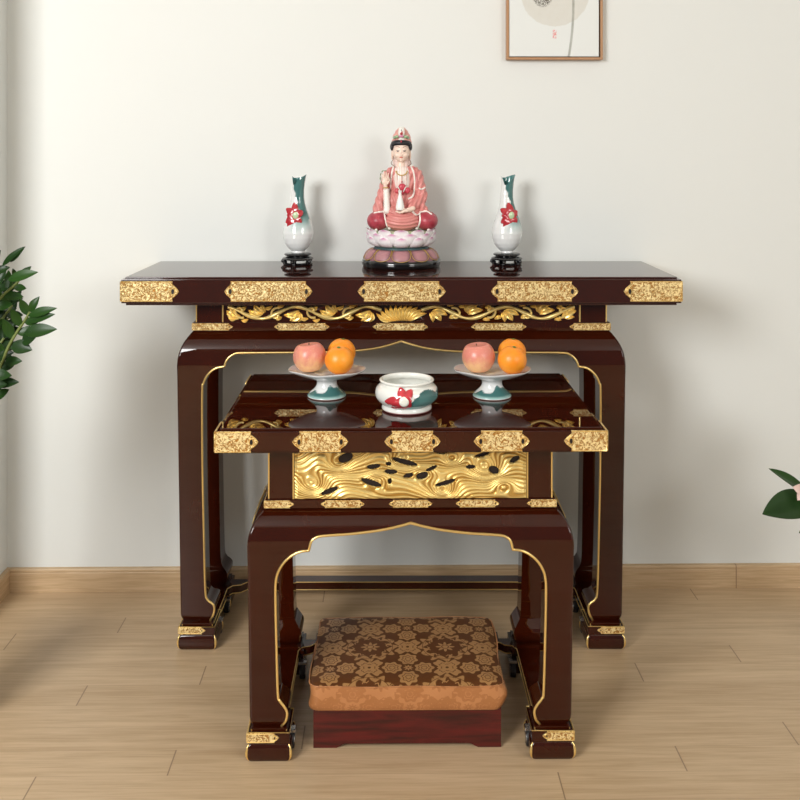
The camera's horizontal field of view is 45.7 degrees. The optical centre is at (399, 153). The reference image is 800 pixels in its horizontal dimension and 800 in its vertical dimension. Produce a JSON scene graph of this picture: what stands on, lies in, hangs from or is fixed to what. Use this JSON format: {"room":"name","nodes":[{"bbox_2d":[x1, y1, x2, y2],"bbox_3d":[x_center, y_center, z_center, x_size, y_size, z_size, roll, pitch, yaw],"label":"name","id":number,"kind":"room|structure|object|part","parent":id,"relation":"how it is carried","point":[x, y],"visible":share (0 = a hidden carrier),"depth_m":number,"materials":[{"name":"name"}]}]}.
{"room":"home shrine room","nodes":[
{"label":"home shrine room","id":0,"kind":"room"},
{"bbox_2d":[0,0,6,574],"bbox_3d":[-1.251,-0.038,2.779,0.100,2.750,0.260,0,0,-1],"label":"wall","id":1,"kind":"structure","parent":0,"point":[3,3],"depth_m":2.88,"materials":[{"name":"white paint"}]},
{"bbox_2d":[0,569,9,603],"bbox_3d":[-1.194,1.301,2.772,0.014,0.072,0.246,0,0,-1],"label":"baseboard","id":2,"kind":"structure","parent":1,"relation":"attached to","point":[5,575],"depth_m":2.86,"materials":[{"name":"brown wood"}]},
{"bbox_2d":[0,588,799,799],"bbox_3d":[-0.021,1.387,0.674,6.300,0.100,4.700,0,0,-1],"label":"floor","id":3,"kind":"structure","parent":0,"point":[100,700],"depth_m":2.27,"materials":[{"name":"laminate"}]},
{"bbox_2d":[0,247,56,398],"bbox_3d":[-0.987,0.775,2.251,0.347,1.124,0.224,0,0,-15],"label":"plant","id":4,"kind":"object","parent":3,"relation":"on","point":[9,298],"visible":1,"depth_m":2.21,"materials":[{"name":"green plant"}]},
{"bbox_3d":[-0.987,0.650,2.235,0.189,0.775,0.180,0,0,-38],"label":"stem","id":5,"kind":"part","parent":4,"relation":"part of","materials":[{"name":"green plant"}]},
{"bbox_2d":[120,261,682,648],"bbox_3d":[0.004,0.832,2.716,1.496,1.010,0.396,0,0,0],"label":"altar table","id":6,"kind":"object","parent":3,"relation":"on","point":[243,307],"visible":0.97,"depth_m":2.58,"materials":[{"name":"paint"}]},
{"bbox_3d":[-0.664,0.365,2.519,0.155,0.054,0.003,0,0,0],"label":"gold plate","id":7,"kind":"part","parent":6,"relation":"part of","materials":[{"name":"gold metal"}]},
{"bbox_3d":[-0.560,1.284,2.561,0.073,0.019,0.003,0,0,0],"label":"foot plate","id":8,"kind":"part","parent":6,"relation":"part of","materials":[{"name":"gold metal"}]},
{"bbox_3d":[-0.554,0.938,2.620,0.101,0.669,0.101,0,0,0],"label":"leg","id":9,"kind":"part","parent":6,"relation":"part of","materials":[{"name":"brown wood"}]},
{"bbox_3d":[-0.513,0.473,2.600,0.112,0.019,0.003,0,0,0],"label":"gold plate","id":10,"kind":"part","parent":6,"relation":"part of","materials":[{"name":"gold metal"}]},
{"bbox_3d":[-0.554,0.938,2.823,0.101,0.669,0.101,0,0,0],"label":"leg","id":11,"kind":"part","parent":6,"relation":"part of","materials":[{"name":"brown wood"}]},
{"bbox_3d":[-0.349,0.365,2.520,0.234,0.054,0.003,0,0,0],"label":"gold plate","id":12,"kind":"part","parent":6,"relation":"part of","materials":[{"name":"gold metal"}]},
{"bbox_2d":[281,252,312,265],"bbox_3d":[-0.305,0.311,2.820,0.097,0.034,0.096,0,0,0],"label":"stand","id":13,"kind":"object","parent":6,"relation":"on","point":[290,259],"visible":0.97,"depth_m":2.79,"materials":[{"name":"black wood"}]},
{"bbox_2d":[283,174,313,252],"bbox_3d":[-0.302,0.177,2.820,0.092,0.233,0.085,0,0,13],"label":"vase","id":14,"kind":"object","parent":13,"relation":"on","point":[298,231],"visible":1,"depth_m":2.79,"materials":[{"name":"ceramic"}]},
{"bbox_3d":[-0.310,0.185,2.793,0.053,0.086,0.018,0,0,5],"label":"flower","id":15,"kind":"part","parent":14,"relation":"part of","materials":[{"name":"ceramic"}]},
{"bbox_3d":[-0.306,0.181,2.787,0.019,0.023,0.008,0,0,5],"label":"flower","id":16,"kind":"part","parent":14,"relation":"part of","materials":[{"name":"ceramic"}]},
{"bbox_3d":[-0.269,0.473,2.600,0.152,0.019,0.003,0,0,0],"label":"gold plate","id":17,"kind":"part","parent":6,"relation":"part of","materials":[{"name":"gold metal"}]},
{"bbox_3d":[0.001,0.473,2.601,0.152,0.019,0.003,0,0,0],"label":"gold plate","id":18,"kind":"part","parent":6,"relation":"part of","materials":[{"name":"gold metal"}]},
{"bbox_2d":[362,127,440,269],"bbox_3d":[0.004,0.123,2.790,0.232,0.408,0.232,0,0,6],"label":"figurine","id":19,"kind":"object","parent":6,"relation":"on","point":[401,231],"visible":1,"depth_m":2.75,"materials":[{"name":"pink ceramic"}]},
{"bbox_3d":[-0.032,0.128,2.769,0.033,0.193,0.046,0,0,0],"label":"white trim","id":20,"kind":"part","parent":19,"relation":"part of","materials":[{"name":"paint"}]},
{"bbox_2d":[396,190,403,209],"bbox_3d":[0.000,0.133,2.735,0.025,0.057,0.025,0,0,0],"label":"bottle","id":21,"kind":"object","parent":19,"relation":"on","point":[399,193],"depth_m":2.73,"materials":[{"name":"ceramic"}]},
{"bbox_2d":[392,127,411,166],"bbox_3d":[0.005,-0.004,2.805,0.060,0.154,0.066,0,0,0],"label":"statue's head","id":22,"kind":"object","parent":19,"relation":"attached to","point":[401,141],"depth_m":2.77,"materials":[{"name":"paint"}]},
{"bbox_3d":[0.035,0.082,2.773,0.020,0.101,0.033,0,0,14],"label":"white trim","id":23,"kind":"part","parent":19,"relation":"part of","materials":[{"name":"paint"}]},
{"bbox_3d":[0.004,0.473,2.723,1.143,0.024,0.243,0,0,0],"label":"waist moulding","id":24,"kind":"part","parent":6,"relation":"part of","materials":[{"name":"brown wood"}]},
{"bbox_3d":[0.004,0.365,2.521,0.234,0.054,0.003,0,0,0],"label":"gold plate","id":25,"kind":"part","parent":6,"relation":"part of","materials":[{"name":"gold metal"}]},
{"bbox_3d":[0.270,0.473,2.601,0.152,0.019,0.003,0,0,0],"label":"gold plate","id":26,"kind":"part","parent":6,"relation":"part of","materials":[{"name":"gold metal"}]},
{"bbox_2d":[490,252,521,265],"bbox_3d":[0.315,0.311,2.820,0.097,0.034,0.096,0,0,0],"label":"stand","id":27,"kind":"object","parent":6,"relation":"on","point":[503,259],"visible":0.99,"depth_m":2.79,"materials":[{"name":"black wood"}]},
{"bbox_2d":[492,174,521,252],"bbox_3d":[0.318,0.177,2.820,0.092,0.233,0.085,0,0,-11],"label":"vase","id":28,"kind":"object","parent":27,"relation":"on","point":[507,228],"visible":1,"depth_m":2.79,"materials":[{"name":"ceramic"}]},
{"bbox_3d":[0.321,0.185,2.792,0.053,0.086,0.018,0,0,-19],"label":"flower","id":29,"kind":"part","parent":28,"relation":"part of","materials":[{"name":"ceramic"}]},
{"bbox_3d":[0.328,0.181,2.789,0.019,0.023,0.008,0,0,-19],"label":"flower","id":30,"kind":"part","parent":28,"relation":"part of","materials":[{"name":"ceramic"}]},
{"bbox_3d":[0.357,0.365,2.522,0.232,0.054,0.003,0,0,0],"label":"gold plate","id":31,"kind":"part","parent":6,"relation":"part of","materials":[{"name":"gold metal"}]},
{"bbox_3d":[0.561,0.938,2.825,0.101,0.669,0.101,0,0,0],"label":"leg","id":32,"kind":"part","parent":6,"relation":"part of","materials":[{"name":"brown wood"}]},
{"bbox_3d":[0.520,0.473,2.602,0.112,0.019,0.003,0,0,0],"label":"gold plate","id":33,"kind":"part","parent":6,"relation":"part of","materials":[{"name":"gold metal"}]},
{"bbox_3d":[0.561,0.938,2.622,0.101,0.669,0.101,0,0,0],"label":"leg","id":34,"kind":"part","parent":6,"relation":"part of","materials":[{"name":"brown wood"}]},
{"bbox_3d":[0.568,1.284,2.563,0.073,0.019,0.003,0,0,0],"label":"foot plate","id":35,"kind":"part","parent":6,"relation":"part of","materials":[{"name":"gold metal"}]},
{"bbox_3d":[0.671,0.365,2.522,0.155,0.054,0.003,0,0,0],"label":"gold plate","id":36,"kind":"part","parent":6,"relation":"part of","materials":[{"name":"gold metal"}]},
{"bbox_2d":[309,616,506,747],"bbox_3d":[0.015,1.261,2.292,0.454,0.153,0.327,0,0,0],"label":"stool","id":37,"kind":"object","parent":3,"relation":"on","point":[372,679],"visible":1,"depth_m":2.14,"materials":[{"name":"brown fabric"}]},
{"bbox_2d":[310,617,503,686],"bbox_3d":[0.015,1.191,2.292,0.439,0.013,0.318,0,0,0],"label":"cushion","id":38,"kind":"object","parent":37,"relation":"on","point":[349,651],"depth_m":2.26,"materials":[{"name":"brown fabric"}]},
{"bbox_2d":[214,373,607,760],"bbox_3d":[0.022,0.964,2.302,0.848,0.746,0.528,0,0,-1],"label":"altar table","id":39,"kind":"object","parent":3,"relation":"on","point":[470,465],"visible":1,"depth_m":2.12,"materials":[{"name":"brown wood"}]},
{"bbox_3d":[-0.397,0.617,2.081,0.003,0.045,0.093,0,0,-1],"label":"gold plate","id":40,"kind":"part","parent":39,"relation":"part of","materials":[{"name":"gold metal"}]},
{"bbox_3d":[-0.350,0.617,2.036,0.093,0.045,0.003,0,0,-1],"label":"gold plate","id":41,"kind":"part","parent":39,"relation":"part of","materials":[{"name":"gold metal"}]},
{"bbox_3d":[-0.301,1.284,2.089,0.070,0.022,0.003,0,0,-1],"label":"foot plate","id":42,"kind":"part","parent":39,"relation":"part of","materials":[{"name":"gold metal"}]},
{"bbox_3d":[-0.293,1.087,2.136,0.088,0.369,0.088,0,0,-1],"label":"leg","id":43,"kind":"part","parent":39,"relation":"part of","materials":[{"name":"brown wood"}]},
{"bbox_3d":[-0.270,0.783,2.125,0.066,0.017,0.003,0,0,-1],"label":"gold plate","id":44,"kind":"part","parent":39,"relation":"part of","materials":[{"name":"gold metal"}]},
{"bbox_3d":[-0.298,1.087,2.482,0.088,0.369,0.088,0,0,-1],"label":"leg","id":45,"kind":"part","parent":39,"relation":"part of","materials":[{"name":"brown wood"}]},
{"bbox_3d":[-0.171,0.617,2.038,0.121,0.045,0.003,0,0,-1],"label":"gold plate","id":46,"kind":"part","parent":39,"relation":"part of","materials":[{"name":"gold metal"}]},
{"bbox_2d":[288,363,365,400],"bbox_3d":[-0.178,0.556,2.318,0.188,0.069,0.135,0,0,0],"label":"fruit stand","id":47,"kind":"object","parent":39,"relation":"on","point":[326,388],"visible":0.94,"depth_m":2.29,"materials":[{"name":"ceramic"}]},
{"bbox_2d":[293,342,325,371],"bbox_3d":[-0.221,0.497,2.322,0.081,0.070,0.081,0,0,25],"label":"apple","id":48,"kind":"object","parent":47,"relation":"on","point":[310,356],"visible":0.98,"depth_m":2.29,"materials":[{"name":"pink food"}]},
{"bbox_3d":[-0.178,0.535,2.318,0.188,0.026,0.135,0,0,0],"label":"dish","id":49,"kind":"part","parent":47,"relation":"part of","materials":[{"name":"ceramic"}]},
{"bbox_2d":[325,346,353,374],"bbox_3d":[-0.146,0.496,2.289,0.070,0.067,0.070,0,0,22],"label":"orange","id":50,"kind":"object","parent":47,"relation":"on","point":[339,360],"visible":1,"depth_m":2.26,"materials":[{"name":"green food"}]},
{"bbox_2d":[328,338,355,357],"bbox_3d":[-0.146,0.494,2.370,0.070,0.067,0.070,0,0,20],"label":"orange","id":51,"kind":"object","parent":47,"relation":"on","point":[338,342],"visible":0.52,"depth_m":2.35,"materials":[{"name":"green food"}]},
{"bbox_3d":[-0.128,0.783,2.127,0.098,0.017,0.003,0,0,-1],"label":"gold plate","id":52,"kind":"part","parent":39,"relation":"part of","materials":[{"name":"gold metal"}]},
{"bbox_2d":[375,372,437,414],"bbox_3d":[0.015,0.555,2.197,0.146,0.071,0.152,0,0,0],"label":"bowl","id":53,"kind":"object","parent":39,"relation":"on","point":[402,393],"visible":1,"depth_m":2.15,"materials":[{"name":"ceramic"}]},
{"bbox_2d":[385,387,412,408],"bbox_3d":[-0.003,0.551,2.136,0.064,0.052,0.027,0,0,0],"label":"flower","id":54,"kind":"object","parent":53,"relation":"on","point":[395,397],"depth_m":2.13,"materials":[{"name":"ceramic"}]},
{"bbox_2d":[399,397,408,406],"bbox_3d":[0.009,0.554,2.126,0.024,0.024,0.010,0,0,0],"label":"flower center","id":55,"kind":"object","parent":53,"relation":"on","point":[403,401],"depth_m":2.12,"materials":[{"name":"ceramic"}]},
{"bbox_3d":[0.021,0.783,2.312,0.652,0.021,0.367,0,0,-1],"label":"waist moulding","id":56,"kind":"part","parent":39,"relation":"part of","materials":[{"name":"brown wood"}]},
{"bbox_3d":[0.024,0.783,2.129,0.098,0.017,0.003,0,0,-1],"label":"gold plate","id":57,"kind":"part","parent":39,"relation":"part of","materials":[{"name":"gold metal"}]},
{"bbox_3d":[0.027,0.617,2.040,0.121,0.045,0.003,0,0,-1],"label":"gold plate","id":58,"kind":"part","parent":39,"relation":"part of","materials":[{"name":"gold metal"}]},
{"bbox_3d":[0.174,0.783,2.131,0.098,0.017,0.003,0,0,-1],"label":"gold plate","id":59,"kind":"part","parent":39,"relation":"part of","materials":[{"name":"gold metal"}]},
{"bbox_2d":[454,363,530,400],"bbox_3d":[0.225,0.556,2.318,0.188,0.069,0.135,0,0,0],"label":"fruit stand","id":60,"kind":"object","parent":39,"relation":"on","point":[491,388],"visible":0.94,"depth_m":2.29,"materials":[{"name":"ceramic"}]},
{"bbox_2d":[462,342,494,372],"bbox_3d":[0.192,0.497,2.319,0.081,0.069,0.081,0,0,24],"label":"apple","id":61,"kind":"object","parent":60,"relation":"on","point":[477,357],"visible":1,"depth_m":2.29,"materials":[{"name":"pink food"}]},
{"bbox_3d":[0.225,0.535,2.318,0.188,0.026,0.135,0,0,0],"label":"dish","id":62,"kind":"part","parent":60,"relation":"part of","materials":[{"name":"ceramic"}]},
{"bbox_2d":[498,338,525,353],"bbox_3d":[0.279,0.494,2.370,0.070,0.067,0.070,0,0,20],"label":"orange","id":63,"kind":"object","parent":60,"relation":"on","point":[508,342],"visible":0.46,"depth_m":2.35,"materials":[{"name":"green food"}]},
{"bbox_2d":[498,345,526,373],"bbox_3d":[0.270,0.496,2.291,0.070,0.067,0.070,0,0,29],"label":"orange","id":64,"kind":"object","parent":60,"relation":"on","point":[511,359],"visible":0.99,"depth_m":2.27,"materials":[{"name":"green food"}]},
{"bbox_3d":[0.219,0.617,2.043,0.121,0.045,0.003,0,0,-1],"label":"gold plate","id":65,"kind":"part","parent":39,"relation":"part of","materials":[{"name":"gold metal"}]},
{"bbox_3d":[0.336,1.087,2.489,0.088,0.369,0.088,0,0,-1],"label":"leg","id":66,"kind":"part","parent":39,"relation":"part of","materials":[{"name":"brown wood"}]},
{"bbox_3d":[0.317,0.783,2.132,0.066,0.017,0.003,0,0,-1],"label":"gold plate","id":67,"kind":"part","parent":39,"relation":"part of","materials":[{"name":"gold metal"}]},
{"bbox_3d":[0.341,1.087,2.143,0.088,0.369,0.088,0,0,-1],"label":"leg","id":68,"kind":"part","parent":39,"relation":"part of","materials":[{"name":"brown wood"}]},
{"bbox_3d":[0.349,1.284,2.097,0.070,0.021,0.003,0,0,-1],"label":"foot plate","id":69,"kind":"part","parent":39,"relation":"part of","materials":[{"name":"gold metal"}]},
{"bbox_3d":[0.399,0.617,2.045,0.093,0.045,0.003,0,0,-1],"label":"gold plate","id":70,"kind":"part","parent":39,"relation":"part of","materials":[{"name":"gold metal"}]},
{"bbox_3d":[0.445,0.617,2.092,0.003,0.045,0.093,0,0,-1],"label":"gold plate","id":71,"kind":"part","parent":39,"relation":"part of","materials":[{"name":"gold metal"}]},
{"bbox_2d":[762,468,799,532],"bbox_3d":[1.149,0.969,2.460,0.452,0.736,0.210,0,0,0],"label":"flowering plant","id":72,"kind":"object","parent":3,"relation":"on","point":[785,504],"visible":1,"depth_m":2.43,"materials":[{"name":"green plant"}]},
{"bbox_3d":[1.031,0.854,2.423,0.064,0.056,0.016,0,0,0],"label":"flower","id":73,"kind":"part","parent":72,"relation":"part of","materials":[{"name":"pink plant"}]},
{"bbox_2d":[7,0,799,566],"bbox_3d":[0.898,-0.038,2.987,4.403,2.750,0.100,0,0,-1],"label":"wall","id":74,"kind":"structure","parent":0,"point":[141,134],"depth_m":2.92,"materials":[{"name":"white paint"}]},
{"bbox_2d":[6,563,799,592],"bbox_3d":[0.898,1.301,2.930,4.203,0.072,0.016,0,0,-1],"label":"baseboard","id":75,"kind":"structure","parent":74,"relation":"attached to","point":[670,575],"depth_m":2.91,"materials":[{"name":"brown wood"}]},
{"bbox_2d":[506,0,602,59],"bbox_3d":[0.473,-0.499,2.917,0.295,0.420,0.026,0,0,-1],"label":"framed print","id":76,"kind":"object","parent":74,"relation":"attached to","point":[535,29],"visible":1,"depth_m":2.91,"materials":[{"name":"white paper"}]}
]}

